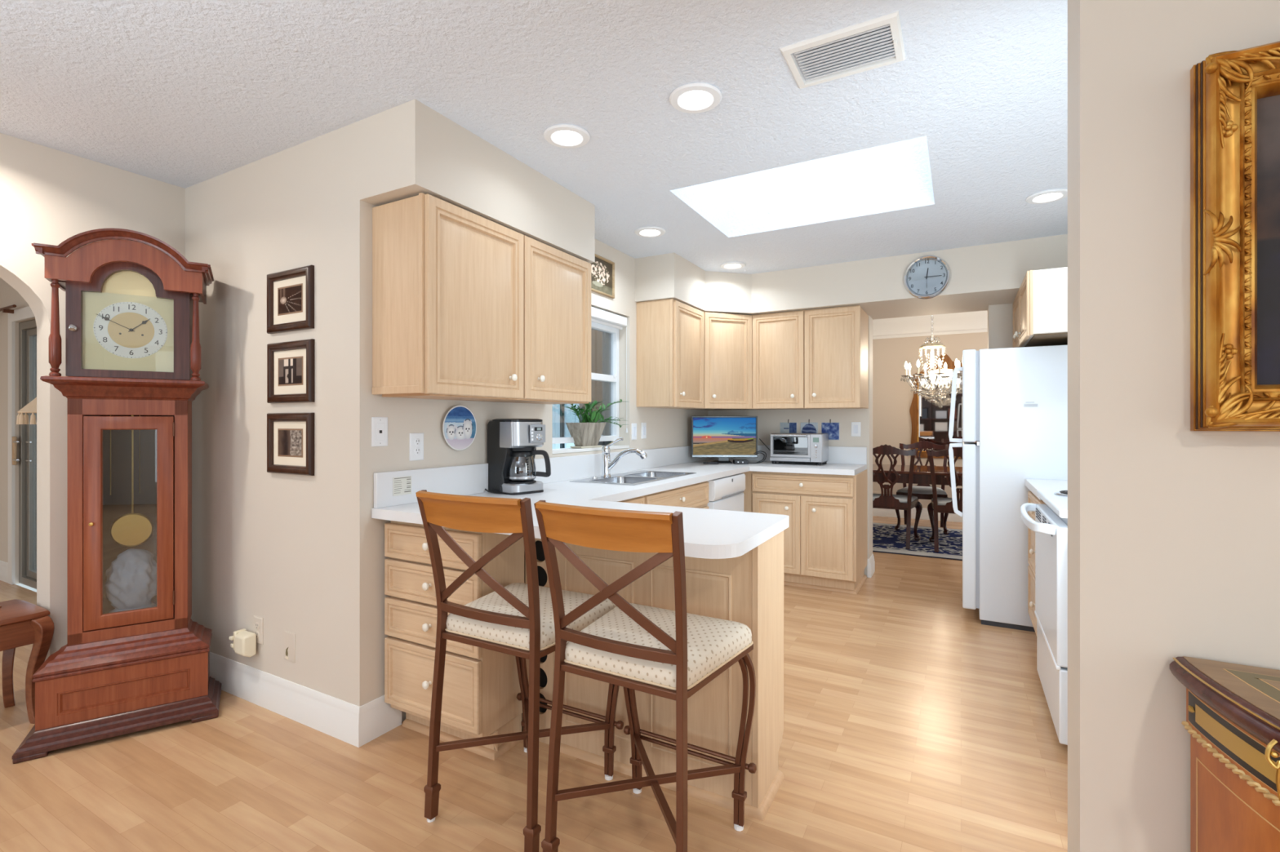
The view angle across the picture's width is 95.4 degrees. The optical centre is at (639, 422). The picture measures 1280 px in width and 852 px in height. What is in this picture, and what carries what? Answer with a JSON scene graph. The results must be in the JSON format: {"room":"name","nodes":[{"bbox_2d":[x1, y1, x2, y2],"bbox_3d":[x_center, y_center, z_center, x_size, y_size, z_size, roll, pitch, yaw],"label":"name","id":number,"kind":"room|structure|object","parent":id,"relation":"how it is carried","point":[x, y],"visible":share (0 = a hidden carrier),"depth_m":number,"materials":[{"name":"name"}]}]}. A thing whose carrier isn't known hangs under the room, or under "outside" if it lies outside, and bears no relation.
{"room":"kitchen","nodes":[
{"label":"kitchen","id":0,"kind":"room"},
{"bbox_2d":[0,277,35,584],"bbox_3d":[-4.008,0.040,4.152,4.170,2.440,0.160,0,0,29],"label":"wall","id":1,"kind":"structure","parent":0,"point":[9,296],"depth_m":4.62,"materials":[{"name":"beige paint"}]},
{"bbox_2d":[0,560,8,582],"bbox_3d":[-5.408,1.186,4.823,1.070,0.148,0.016,0,0,29],"label":"baseboard","id":2,"kind":"structure","parent":1,"relation":"attached to","point":[3,566],"depth_m":4.61,"materials":[{"name":"white paint"}]},
{"bbox_2d":[0,304,16,313],"bbox_3d":[-5.147,-0.860,4.645,1.100,0.040,0.076,0,0,29],"label":"curtain rod","id":3,"kind":"object","parent":1,"relation":"attached to","point":[6,309],"visible":0.8,"depth_m":4.45,"materials":[{"name":"brown metal"}]},
{"bbox_2d":[8,306,35,584],"bbox_3d":[-4.069,0.198,4.084,2.000,2.125,0.018,0,0,29],"label":"door frame","id":4,"kind":"structure","parent":1,"relation":"in","point":[24,313],"depth_m":4.53,"materials":[{"name":"white paint"}]},
{"bbox_2d":[12,320,36,589],"bbox_3d":[-4.042,0.240,4.132,1.830,2.030,0.148,0,0,29],"label":"door","id":5,"kind":"structure","parent":1,"relation":"in","point":[27,442],"depth_m":4.53,"materials":[{"name":"grey metal"}]},
{"bbox_2d":[16,397,36,424],"bbox_3d":[-3.529,0.530,3.499,0.299,1.460,0.299,0,0,29],"label":"patio umbrella","id":6,"kind":"object","parent":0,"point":[31,407],"visible":0.25,"depth_m":3.37,"materials":[{"name":"beige fabric"}]},
{"bbox_2d":[0,133,185,661],"bbox_3d":[-3.692,0.040,0.563,0.150,2.440,5.820,0,0,29],"label":"wall","id":7,"kind":"structure","parent":0,"point":[48,196],"depth_m":2.53,"materials":[{"name":"beige paint"}]},
{"bbox_2d":[185,120,393,706],"bbox_3d":[-1.659,0.040,2.676,1.370,2.440,0.155,0,0,29],"label":"wall","id":8,"kind":"structure","parent":0,"point":[304,555],"depth_m":2.49,"materials":[{"name":"beige paint"}]},
{"bbox_2d":[229,628,256,657],"bbox_3d":[-1.776,0.990,2.607,0.119,0.104,0.060,0,0,29],"label":"plug adapter","id":9,"kind":"object","parent":8,"relation":"attached to","point":[244,644],"visible":1,"depth_m":2.58,"materials":[{"name":"beige plastic"}]},
{"bbox_2d":[229,635,233,648],"bbox_3d":[-1.825,0.985,2.619,0.022,0.050,0.035,0,0,29],"label":"socket","id":10,"kind":"object","parent":9,"relation":"attached to","point":[231,637],"depth_m":2.61,"materials":[{"name":"beige plastic"}]},
{"bbox_2d":[253,615,263,644],"bbox_3d":[-1.716,0.933,2.614,0.073,0.118,0.009,0,0,29],"label":"wall outlet","id":11,"kind":"object","parent":8,"relation":"attached to","point":[258,622],"visible":0.98,"depth_m":2.60,"materials":[{"name":"beige"}]},
{"bbox_2d":[254,622,259,638],"bbox_3d":[-1.717,0.933,2.611,0.033,0.072,0.002,0,0,29],"label":"socket","id":12,"kind":"object","parent":11,"relation":"attached to","point":[256,624],"depth_m":2.61,"materials":[{"name":"beige"}]},
{"bbox_2d":[284,631,295,662],"bbox_3d":[-1.505,0.963,2.500,0.078,0.122,0.006,0,0,29],"label":"wall plate","id":13,"kind":"object","parent":8,"relation":"attached to","point":[289,637],"visible":1,"depth_m":2.50,"materials":[{"name":"beige"}]},
{"bbox_2d":[266,265,314,333],"bbox_3d":[-1.498,-0.520,2.486,0.321,0.261,0.022,0,0,29],"label":"framed photo","id":14,"kind":"object","parent":8,"relation":"attached to","point":[290,293],"visible":1,"depth_m":2.48,"materials":[{"name":"brown wood"}]},
{"bbox_2d":[278,285,301,314],"bbox_3d":[-1.497,-0.523,2.489,0.168,0.107,0.001,0,0,29],"label":"print","id":15,"kind":"object","parent":14,"relation":"attached to","point":[290,298],"depth_m":2.49},
{"bbox_2d":[266,413,314,475],"bbox_3d":[-1.497,0.090,2.486,0.321,0.261,0.022,0,0,29],"label":"framed photo","id":16,"kind":"object","parent":8,"relation":"attached to","point":[290,436],"visible":1,"depth_m":2.48,"materials":[{"name":"brown wood"}]},
{"bbox_2d":[278,430,301,456],"bbox_3d":[-1.496,0.087,2.488,0.168,0.107,0.001,0,0,29],"label":"print","id":17,"kind":"object","parent":16,"relation":"attached to","point":[289,441],"depth_m":2.49},
{"bbox_2d":[266,338,315,403],"bbox_3d":[-1.496,-0.214,2.485,0.320,0.261,0.022,0,0,29],"label":"framed photo","id":18,"kind":"object","parent":8,"relation":"attached to","point":[291,365],"visible":1,"depth_m":2.48,"materials":[{"name":"brown wood"}]},
{"bbox_2d":[279,357,302,384],"bbox_3d":[-1.495,-0.217,2.487,0.168,0.107,0.001,0,0,29],"label":"print","id":19,"kind":"object","parent":18,"relation":"attached to","point":[290,370],"depth_m":2.48},
{"bbox_2d":[209,652,401,747],"bbox_3d":[-1.649,1.186,2.678,1.386,0.148,0.199,0,0,29],"label":"baseboard","id":20,"kind":"structure","parent":8,"relation":"attached to","point":[352,724],"depth_m":2.42,"materials":[{"name":"white paint"}]},
{"bbox_2d":[371,417,387,446],"bbox_3d":[-1.050,0.038,2.353,0.009,0.118,0.073,0,0,29],"label":"phone jack","id":21,"kind":"object","parent":8,"relation":"attached to","point":[379,424],"visible":1,"depth_m":2.35,"materials":[{"name":"white plastic"}]},
{"bbox_2d":[0,0,1067,274],"bbox_3d":[-1.323,-1.230,1.329,11.600,0.100,9.450,0,0,29],"label":"ceiling","id":22,"kind":"structure","parent":0,"point":[184,94],"depth_m":2.10,"materials":[{"name":"white paint"}]},
{"bbox_2d":[543,124,590,148],"bbox_3d":[-0.301,-1.174,2.397,0.192,0.012,0.192,0,0,29],"label":"recessed light","id":23,"kind":"object","parent":22,"relation":"in","point":[561,135],"visible":1,"depth_m":2.39,"materials":[{"name":"white plastic"}]},
{"bbox_2d":[634,226,665,237],"bbox_3d":[0.062,-1.174,3.597,0.192,0.012,0.192,0,0,29],"label":"recessed light","id":24,"kind":"object","parent":22,"relation":"in","point":[647,231],"visible":1,"depth_m":3.58,"materials":[{"name":"white plastic"}]},
{"bbox_2d":[669,82,722,113],"bbox_3d":[0.202,-1.174,2.116,0.192,0.012,0.192,0,0,29],"label":"recessed light","id":25,"kind":"object","parent":22,"relation":"in","point":[695,97],"visible":1,"depth_m":2.11,"materials":[{"name":"white plastic"}]},
{"bbox_2d":[720,262,745,269],"bbox_3d":[0.695,-1.174,4.367,0.192,0.012,0.192,0,0,29],"label":"recessed light","id":26,"kind":"object","parent":22,"relation":"in","point":[728,265],"visible":1,"depth_m":4.36,"materials":[{"name":"white plastic"}]},
{"bbox_2d":[779,10,906,88],"bbox_3d":[0.651,-1.169,1.860,0.343,0.022,0.246,0,0,29],"label":"ceiling vent","id":27,"kind":"object","parent":22,"relation":"in","point":[892,20],"visible":1,"depth_m":1.83,"materials":[{"name":"white paint"}]},
{"bbox_2d":[1025,188,1067,204],"bbox_3d":[2.122,-1.174,3.032,0.192,0.012,0.192,0,0,29],"label":"recessed light","id":28,"kind":"object","parent":22,"relation":"in","point":[1048,196],"visible":0.95,"depth_m":3.03,"materials":[{"name":"white plastic"}]},
{"bbox_2d":[0,515,1067,851],"bbox_3d":[-0.514,1.320,2.796,11.600,0.120,12.800,0,0,29],"label":"floor","id":29,"kind":"structure","parent":0,"point":[913,723],"depth_m":2.07,"materials":[{"name":"laminate"}]},
{"bbox_2d":[0,599,54,724],"bbox_3d":[-2.808,1.030,2.267,0.396,0.472,0.670,0,0,29],"label":"side table","id":30,"kind":"object","parent":29,"relation":"on","point":[22,623],"visible":0.9,"depth_m":2.43,"materials":[{"name":"brown wood"}]},
{"bbox_2d":[12,228,221,764],"bbox_3d":[-2.163,0.236,2.477,0.616,2.047,0.395,0,0,-34],"label":"clock","id":31,"kind":"object","parent":29,"relation":"on","point":[131,383],"visible":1,"depth_m":2.44,"materials":[{"name":"brown wood"}]},
{"bbox_2d":[40,239,208,401],"bbox_3d":[-2.191,-0.424,2.518,0.498,0.658,0.591,0,0,29],"label":"hood","id":32,"kind":"object","parent":31,"relation":"attached to","point":[132,310],"depth_m":2.45,"materials":[{"name":"brown wood"}]},
{"bbox_2d":[104,548,156,613],"bbox_3d":[-2.191,0.695,2.521,0.191,0.298,0.140,0,0,-34],"label":"cloth bundle","id":33,"kind":"object","parent":31,"relation":"on","point":[131,584],"visible":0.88,"depth_m":2.48,"materials":[{"name":"white"}]},
{"bbox_2d":[384,520,524,760],"bbox_3d":[-0.749,0.822,2.330,0.517,0.876,0.283,0,0,29],"label":"base cabinet","id":34,"kind":"object","parent":29,"relation":"on","point":[482,686],"visible":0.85,"depth_m":2.24,"materials":[{"name":"brown wood"}]},
{"bbox_2d":[415,489,623,851],"bbox_3d":[-0.392,0.736,1.925,0.477,1.048,0.554,0,0,28],"label":"bar stool","id":35,"kind":"object","parent":29,"relation":"on","point":[517,620],"visible":0.91,"depth_m":1.78,"materials":[{"name":"brown metal"}]},
{"bbox_2d":[446,582,616,648],"bbox_3d":[-0.372,0.633,1.962,0.470,0.074,0.407,0,0,28],"label":"seat cushion","id":36,"kind":"object","parent":35,"relation":"on","point":[462,629],"depth_m":1.84,"materials":[{"name":"beige fabric"}]},
{"bbox_2d":[524,480,708,583],"bbox_3d":[-0.127,0.822,3.388,0.605,0.876,1.500,0,0,29],"label":"base cabinet","id":37,"kind":"object","parent":29,"relation":"on","point":[694,495],"visible":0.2,"depth_m":3.50,"materials":[{"name":"brown wood"}]},
{"bbox_2d":[533,500,756,851],"bbox_3d":[0.022,0.736,1.677,0.477,1.048,0.554,0,0,30],"label":"bar stool","id":38,"kind":"object","parent":29,"relation":"on","point":[668,654],"visible":1,"depth_m":1.56,"materials":[{"name":"brown metal"}]},
{"bbox_2d":[564,603,751,687],"bbox_3d":[0.043,0.633,1.714,0.470,0.074,0.407,0,0,30],"label":"seat cushion","id":39,"kind":"object","parent":38,"relation":"on","point":[713,644],"depth_m":1.60,"materials":[{"name":"beige fabric"}]},
{"bbox_2d":[524,530,784,821],"bbox_3d":[0.043,0.822,2.229,0.982,0.876,0.345,0,0,29],"label":"base cabinet","id":40,"kind":"object","parent":29,"relation":"on","point":[747,589],"visible":0.31,"depth_m":2.00,"materials":[{"name":"brown wood"}]},
{"bbox_2d":[707,473,745,511],"bbox_3d":[0.404,0.823,4.325,0.590,0.874,0.635,0,0,29],"label":"dishwasher","id":41,"kind":"object","parent":29,"relation":"on","point":[726,493],"visible":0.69,"depth_m":4.14,"materials":[{"name":"white plastic"}]},
{"bbox_2d":[742,469,867,594],"bbox_3d":[1.094,0.822,4.797,1.382,0.876,0.632,0,0,29],"label":"base cabinet","id":42,"kind":"object","parent":29,"relation":"on","point":[825,538],"visible":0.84,"depth_m":4.38,"materials":[{"name":"brown wood"}]},
{"bbox_2d":[371,444,866,559],"bbox_3d":[0.443,0.292,3.504,1.508,0.180,3.532,0,0,29],"label":"countertop","id":43,"kind":"structure","parent":42,"relation":"on","point":[709,534],"depth_m":2.73,"materials":[{"name":"white laminate"}]},
{"bbox_2d":[392,475,411,496],"bbox_3d":[-0.989,0.265,2.424,0.001,0.075,0.092,0,0,29],"label":"paper notice","id":44,"kind":"object","parent":43,"relation":"attached to","point":[402,485],"visible":1,"depth_m":2.42,"materials":[{"name":"white"}]},
{"bbox_2d":[484,418,551,495],"bbox_3d":[-0.610,0.163,2.855,0.295,0.361,0.221,0,0,41],"label":"coffee maker","id":45,"kind":"object","parent":43,"relation":"on","point":[512,443],"visible":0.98,"depth_m":2.81,"materials":[{"name":"black plastic"}]},
{"bbox_2d":[510,447,535,451],"bbox_3d":[-0.579,0.129,2.846,0.140,0.019,0.140,0,0,41],"label":"basket","id":46,"kind":"object","parent":45,"relation":"on","point":[514,449],"depth_m":2.79,"materials":[{"name":"black plastic"}]},
{"bbox_2d":[590,437,647,479],"bbox_3d":[-0.133,0.216,3.588,0.345,0.246,0.147,0,0,-5],"label":"kitchen faucet","id":47,"kind":"object","parent":43,"relation":"on","point":[606,464],"visible":1,"depth_m":3.60,"materials":[{"name":"silver metal"}]},
{"bbox_2d":[569,470,696,485],"bbox_3d":[-0.014,0.419,3.639,0.430,0.161,0.850,0,0,29],"label":"sink","id":48,"kind":"object","parent":43,"relation":"in","point":[641,477],"visible":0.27,"depth_m":3.64,"materials":[{"name":"silver metal"}]},
{"bbox_2d":[703,462,718,464],"bbox_3d":[0.582,0.334,4.773,0.125,0.018,0.036,0,0,5],"label":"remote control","id":49,"kind":"object","parent":43,"relation":"on","point":[704,463],"visible":1,"depth_m":4.76,"materials":[{"name":"black"}]},
{"bbox_2d":[691,416,757,463],"bbox_3d":[0.708,0.145,4.891,0.552,0.395,0.120,0,0,0],"label":"television","id":50,"kind":"object","parent":43,"relation":"on","point":[722,437],"visible":0.99,"depth_m":4.88,"materials":[{"name":"black plastic"}]},
{"bbox_2d":[733,459,748,464],"bbox_3d":[0.830,0.326,4.808,0.112,0.034,0.101,0,0,0],"label":"box","id":51,"kind":"object","parent":43,"relation":"on","point":[735,461],"visible":1,"depth_m":4.76,"materials":[{"name":"black"}]},
{"bbox_2d":[748,438,769,463],"bbox_3d":[1.069,0.240,4.924,0.356,0.205,0.110,0,0,-42],"label":"cable","id":52,"kind":"object","parent":43,"relation":"on","point":[759,438],"visible":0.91,"depth_m":4.86,"materials":[{"name":"black plastic"}]},
{"bbox_2d":[769,432,828,465],"bbox_3d":[1.307,0.217,4.800,0.423,0.252,0.302,0,0,29],"label":"toaster oven","id":53,"kind":"object","parent":43,"relation":"on","point":[813,448],"visible":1,"depth_m":4.70,"materials":[{"name":"silver metal"}]},
{"bbox_2d":[771,461,826,463],"bbox_3d":[1.321,0.322,4.825,0.403,0.010,0.225,0,0,29],"label":"tray","id":54,"kind":"object","parent":43,"relation":"on","point":[773,462],"depth_m":4.72,"materials":[{"name":"black"}]},
{"bbox_2d":[872,522,962,560],"bbox_3d":[3.079,1.255,6.205,3.200,0.010,1.720,0,0,29],"label":"dining rug","id":55,"kind":"object","parent":29,"relation":"on","point":[886,540],"visible":0.14,"depth_m":6.06,"materials":[{"name":"blue carpet"}]},
{"bbox_2d":[872,444,922,549],"bbox_3d":[2.578,0.733,6.032,0.597,1.033,0.608,0,0,29],"label":"dining chair","id":56,"kind":"object","parent":55,"relation":"on","point":[887,500],"visible":0.7,"depth_m":5.81,"materials":[{"name":"brown wood"}]},
{"bbox_2d":[872,464,962,485],"bbox_3d":[3.098,0.874,6.239,2.100,0.752,0.960,0,0,29],"label":"dining table","id":57,"kind":"object","parent":55,"relation":"on","point":[922,474],"visible":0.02,"depth_m":5.97,"materials":[{"name":"brown wood"}]},
{"bbox_2d":[894,440,949,534],"bbox_3d":[3.316,0.733,6.831,0.597,1.033,0.608,0,0,29],"label":"dining chair","id":58,"kind":"object","parent":55,"relation":"on","point":[922,491],"visible":0.49,"depth_m":6.90,"materials":[{"name":"brown wood"}]},
{"bbox_2d":[927,447,962,552],"bbox_3d":[3.132,0.733,5.704,0.597,1.033,0.608,0,0,29],"label":"dining chair","id":59,"kind":"object","parent":55,"relation":"on","point":[938,504],"visible":0.47,"depth_m":5.59,"materials":[{"name":"brown wood"}]},
{"bbox_2d":[948,345,1067,631],"bbox_3d":[2.554,0.395,3.814,0.931,1.730,0.754,0,0,29],"label":"refrigerator","id":60,"kind":"object","parent":29,"relation":"on","point":[1015,400],"visible":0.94,"depth_m":3.57,"materials":[{"name":"white metal"}]},
{"bbox_2d":[1027,491,1046,635],"bbox_3d":[2.425,0.822,3.025,0.671,0.876,0.740,0,0,29],"label":"base cabinet","id":61,"kind":"object","parent":29,"relation":"on","point":[1033,499],"visible":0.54,"depth_m":3.33,"materials":[{"name":"brown wood"}]},
{"bbox_2d":[1025,479,1067,500],"bbox_3d":[2.430,0.291,3.024,0.661,0.182,0.747,0,0,29],"label":"countertop","id":62,"kind":"structure","parent":61,"relation":"on","point":[1033,485],"depth_m":3.19,"materials":[{"name":"white laminate"}]},
{"bbox_2d":[1020,489,1067,745],"bbox_3d":[2.020,0.685,2.386,0.756,1.090,0.754,0,0,29],"label":"range","id":63,"kind":"object","parent":29,"relation":"on","point":[1050,526],"visible":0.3,"depth_m":2.34,"materials":[{"name":"white metal"}]},
{"bbox_2d":[1036,489,1067,518],"bbox_3d":[2.056,0.346,2.366,0.665,0.032,0.754,0,0,29],"label":"cooktop","id":64,"kind":"object","parent":63,"relation":"in","point":[1057,500],"depth_m":2.50,"materials":[{"name":"white ceramic"}]},
{"bbox_2d":[1169,656,1279,851],"bbox_3d":[1.365,0.849,0.717,1.009,0.822,0.335,0,0,29],"label":"corner commode","id":65,"kind":"object","parent":29,"relation":"on","point":[1233,722],"visible":1,"depth_m":0.97,"materials":[{"name":"brown wood"}]},
{"bbox_2d":[393,239,708,721],"bbox_3d":[-0.211,0.040,4.039,0.150,2.440,3.630,0,0,29],"label":"wall","id":66,"kind":"structure","parent":0,"point":[666,428],"depth_m":3.58,"materials":[{"name":"beige paint"}]},
{"bbox_2d":[408,432,423,461],"bbox_3d":[-0.962,0.105,2.512,0.009,0.118,0.073,0,0,29],"label":"wall outlet","id":67,"kind":"object","parent":66,"relation":"attached to","point":[415,440],"visible":1,"depth_m":2.50,"materials":[{"name":"white plastic"}]},
{"bbox_2d":[413,438,420,455],"bbox_3d":[-0.959,0.105,2.510,0.002,0.072,0.033,0,0,29],"label":"socket","id":68,"kind":"object","parent":67,"relation":"attached to","point":[416,441],"depth_m":2.51,"materials":[{"name":"white plastic"}]},
{"bbox_2d":[442,405,476,450],"bbox_3d":[-0.842,0.026,2.712,0.018,0.210,0.210,0,0,29],"label":"decorative plate","id":69,"kind":"object","parent":66,"relation":"attached to","point":[460,424],"visible":1,"depth_m":2.71,"materials":[{"name":"white ceramic"}]},
{"bbox_2d":[360,99,595,263],"bbox_3d":[-0.671,-1.025,2.723,0.315,0.310,1.190,0,0,29],"label":"soffit","id":70,"kind":"structure","parent":66,"relation":"attached to","point":[408,149],"depth_m":2.33,"materials":[{"name":"beige paint"}]},
{"bbox_2d":[372,192,591,404],"bbox_3d":[-0.652,-0.481,2.728,0.343,0.758,1.122,0,0,29],"label":"upper cabinet","id":71,"kind":"object","parent":66,"relation":"attached to","point":[467,305],"visible":1,"depth_m":2.37,"materials":[{"name":"brown wood"}]},
{"bbox_2d":[552,321,629,453],"bbox_3d":[-0.355,-0.243,3.778,0.147,0.854,0.891,0,0,29],"label":"window","id":72,"kind":"structure","parent":66,"relation":"in","point":[604,339],"depth_m":4.01,"materials":[{"name":"white plastic"}]},
{"bbox_2d":[565,399,629,448],"bbox_3d":[-0.306,-0.001,3.790,0.168,0.329,0.790,0,0,34],"label":"potted plant","id":73,"kind":"object","parent":72,"relation":"on","point":[587,433],"visible":0.94,"depth_m":3.73,"materials":[{"name":"green plant"}]},
{"bbox_2d":[591,306,627,432],"bbox_3d":[-0.319,-0.333,3.755,0.054,0.815,0.880,0,0,29],"label":"roller shade","id":74,"kind":"object","parent":72,"relation":"attached to","point":[597,316],"visible":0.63,"depth_m":3.93,"materials":[{"name":"white plastic"}]},
{"bbox_2d":[590,253,614,298],"bbox_3d":[-0.258,-0.956,3.780,0.018,0.242,0.340,0,0,29],"label":"flower painting","id":75,"kind":"object","parent":66,"relation":"attached to","point":[602,271],"visible":0.84,"depth_m":3.81,"materials":[{"name":"brown wood"}]},
{"bbox_2d":[373,444,866,508],"bbox_3d":[0.392,0.273,3.537,1.386,0.141,3.524,0,0,29],"label":"backsplash","id":76,"kind":"structure","parent":66,"relation":"attached to","point":[469,479],"depth_m":3.34,"materials":[{"name":"white laminate"}]},
{"bbox_2d":[631,423,636,439],"bbox_3d":[-0.039,0.066,4.184,0.010,0.118,0.070,0,0,29],"label":"light switch","id":77,"kind":"object","parent":66,"relation":"attached to","point":[633,425],"visible":1,"depth_m":4.18,"materials":[{"name":"white plastic"}]},
{"bbox_2d":[641,422,646,438],"bbox_3d":[0.031,0.061,4.311,0.010,0.118,0.070,0,0,29],"label":"light switch","id":78,"kind":"object","parent":66,"relation":"attached to","point":[643,424],"visible":1,"depth_m":4.30,"materials":[{"name":"white plastic"}]},
{"bbox_2d":[636,298,704,408],"bbox_3d":[0.249,-0.488,4.367,0.338,0.760,0.541,0,0,29],"label":"upper cabinet","id":79,"kind":"object","parent":66,"relation":"attached to","point":[670,332],"visible":1,"depth_m":4.17,"materials":[{"name":"brown wood"}]},
{"bbox_2d":[670,311,763,410],"bbox_3d":[0.692,-0.488,4.908,0.591,0.760,0.836,0,0,29],"label":"upper cabinet","id":80,"kind":"object","parent":66,"relation":"attached to","point":[727,336],"visible":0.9,"depth_m":4.60,"materials":[{"name":"brown wood"}]},
{"bbox_2d":[597,440,611,445],"bbox_3d":[0.252,-0.150,7.124,0.100,2.980,3.320,0,0,29],"label":"screen","id":81,"kind":"object","parent":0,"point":[600,443],"visible":0.02,"depth_m":5.92,"materials":[{"name":"grey metal"}]},
{"bbox_2d":[688,136,932,222],"bbox_3d":[0.873,-1.635,3.059,1.335,0.710,1.020,0,0,29],"label":"skylight","id":82,"kind":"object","parent":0,"point":[901,166],"depth_m":3.42,"materials":[{"name":"white paint"}]},
{"bbox_2d":[708,303,1013,575],"bbox_3d":[2.251,-0.165,4.651,5.350,2.850,0.220,0,0,29],"label":"wall","id":83,"kind":"structure","parent":0,"point":[1000,317],"depth_m":4.81,"materials":[{"name":"beige paint"}]},
{"bbox_2d":[780,419,796,433],"bbox_3d":[1.287,0.060,5.050,0.146,0.173,0.013,0,0,29],"label":"tile","id":84,"kind":"structure","parent":83,"relation":"attached to","point":[789,428],"depth_m":5.04,"materials":[{"name":"white tile"}]},
{"bbox_2d":[800,419,817,433],"bbox_3d":[1.442,0.060,4.965,0.146,0.173,0.013,0,0,29],"label":"tile","id":85,"kind":"structure","parent":83,"relation":"attached to","point":[806,428],"depth_m":4.96,"materials":[{"name":"white tile"}]},
{"bbox_2d":[751,305,868,409],"bbox_3d":[1.371,-0.488,4.699,0.837,0.760,0.547,0,0,29],"label":"upper cabinet","id":86,"kind":"object","parent":83,"relation":"attached to","point":[818,358],"visible":1,"depth_m":4.49,"materials":[{"name":"brown wood"}]},
{"bbox_2d":[821,419,839,439],"bbox_3d":[1.595,0.060,4.880,0.146,0.173,0.013,0,0,29],"label":"tile","id":87,"kind":"structure","parent":83,"relation":"attached to","point":[832,428],"depth_m":4.87,"materials":[{"name":"blue tile"}]},
{"bbox_2d":[635,234,1067,315],"bbox_3d":[1.639,-1.025,4.069,3.060,0.310,1.390,0,0,29],"label":"soffit","id":88,"kind":"structure","parent":83,"relation":"attached to","point":[994,273],"depth_m":4.19,"materials":[{"name":"beige paint"}]},
{"bbox_2d":[902,255,951,299],"bbox_3d":[1.978,-1.002,4.018,0.300,0.300,0.031,0,0,29],"label":"wall clock","id":89,"kind":"object","parent":88,"relation":"attached to","point":[926,277],"visible":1,"depth_m":4.02,"materials":[{"name":"silver metal"}]},
{"bbox_2d":[851,422,860,436],"bbox_3d":[1.774,0.057,4.783,0.073,0.118,0.010,0,0,29],"label":"light switch","id":90,"kind":"object","parent":83,"relation":"attached to","point":[855,426],"visible":1,"depth_m":4.78,"materials":[{"name":"white plastic"}]},
{"bbox_2d":[866,553,875,577],"bbox_3d":[1.916,1.186,4.827,0.029,0.148,0.236,0,0,29],"label":"baseboard","id":91,"kind":"structure","parent":83,"relation":"attached to","point":[871,562],"depth_m":4.74,"materials":[{"name":"white paint"}]},
{"bbox_2d":[872,332,987,508],"bbox_3d":[3.852,-0.165,7.554,5.350,2.850,0.150,0,0,29],"label":"wall","id":92,"kind":"structure","parent":0,"point":[892,397],"depth_m":7.70,"materials":[{"name":"beige paint"}]},
{"bbox_2d":[872,507,962,522],"bbox_3d":[3.812,1.186,7.481,5.050,0.148,0.016,0,0,29],"label":"baseboard","id":93,"kind":"structure","parent":92,"relation":"attached to","point":[876,512],"depth_m":7.61,"materials":[{"name":"white paint"}]},
{"bbox_2d":[872,310,987,339],"bbox_3d":[3.777,-1.305,7.418,5.050,0.370,0.160,0,0,29],"label":"crown molding","id":94,"kind":"structure","parent":92,"relation":"attached to","point":[976,322],"depth_m":7.47,"materials":[{"name":"white paint"}]},
{"bbox_2d":[909,352,976,458],"bbox_3d":[3.878,-0.220,7.426,0.800,1.360,0.044,0,0,29],"label":"ornate mirror","id":95,"kind":"object","parent":92,"relation":"attached to","point":[930,421],"visible":0.39,"depth_m":7.45,"materials":[{"name":"brown wood"}]},
{"bbox_2d":[918,368,962,451],"bbox_3d":[3.870,-0.155,7.411,0.600,1.070,0.003,0,0,29],"label":"mirror glass","id":96,"kind":"object","parent":95,"relation":"attached to","point":[933,417],"depth_m":7.44,"materials":[{"name":"silver mirror"}]},
{"bbox_2d":[1067,0,1279,851],"bbox_3d":[2.589,0.040,0.335,3.789,2.440,0.157,0,0,29],"label":"wall","id":97,"kind":"structure","parent":0,"point":[1174,530],"depth_m":1.13,"materials":[{"name":"beige paint"}]},
{"bbox_2d":[1190,41,1279,431],"bbox_3d":[1.267,-0.334,0.933,0.560,0.699,0.073,0,0,29],"label":"framed painting","id":98,"kind":"object","parent":97,"relation":"attached to","point":[1235,95],"visible":1,"depth_m":1.04,"materials":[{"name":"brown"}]},
{"bbox_3d":[3.103,-1.540,6.197,5.350,0.100,3.350,0,0,29],"label":"ceiling","id":99,"kind":"structure","parent":0,"visible":0},
{"bbox_2d":[900,315,962,402],"bbox_3d":[3.110,-0.858,6.199,0.598,1.294,0.592,0,0,29],"label":"chandelier","id":100,"kind":"object","parent":99,"relation":"hanging from","point":[931,344],"visible":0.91,"depth_m":6.20,"materials":[{"name":"silver metal"}]},
{"bbox_3d":[2.552,0.040,2.401,0.150,2.440,3.430,0,0,29],"label":"wall","id":101,"kind":"structure","parent":0,"visible":0},
{"bbox_2d":[1013,266,1067,347],"bbox_3d":[2.752,-0.683,3.645,0.696,0.373,1.049,0,0,29],"label":"upper cabinet","id":102,"kind":"object","parent":101,"relation":"attached to","point":[1040,304],"visible":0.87,"depth_m":3.32,"materials":[{"name":"beige"}]},
{"label":"outside","id":103,"kind":"structure","parent":0,"visible":0},
{"bbox_2d":[16,583,36,592],"bbox_3d":[-10.685,1.400,16.045,29.790,0.120,14.220,0,0,29],"label":"ground","id":104,"kind":"structure","parent":103,"point":[19,584],"depth_m":4.84,"materials":[{"name":"grey"}]},
{"bbox_2d":[560,443,564,448],"bbox_3d":[-0.801,0.000,6.003,0.030,2.680,0.040,0,0,29],"label":"patio post","id":105,"kind":"object","parent":104,"relation":"on","point":[562,445],"visible":0.02,"depth_m":5.99,"materials":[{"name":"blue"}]},
{"bbox_2d":[552,443,574,448],"bbox_3d":[-0.842,0.150,10.856,0.080,2.380,7.800,0,0,29],"label":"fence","id":106,"kind":"object","parent":104,"relation":"on","point":[566,445],"visible":0.02,"depth_m":10.07,"materials":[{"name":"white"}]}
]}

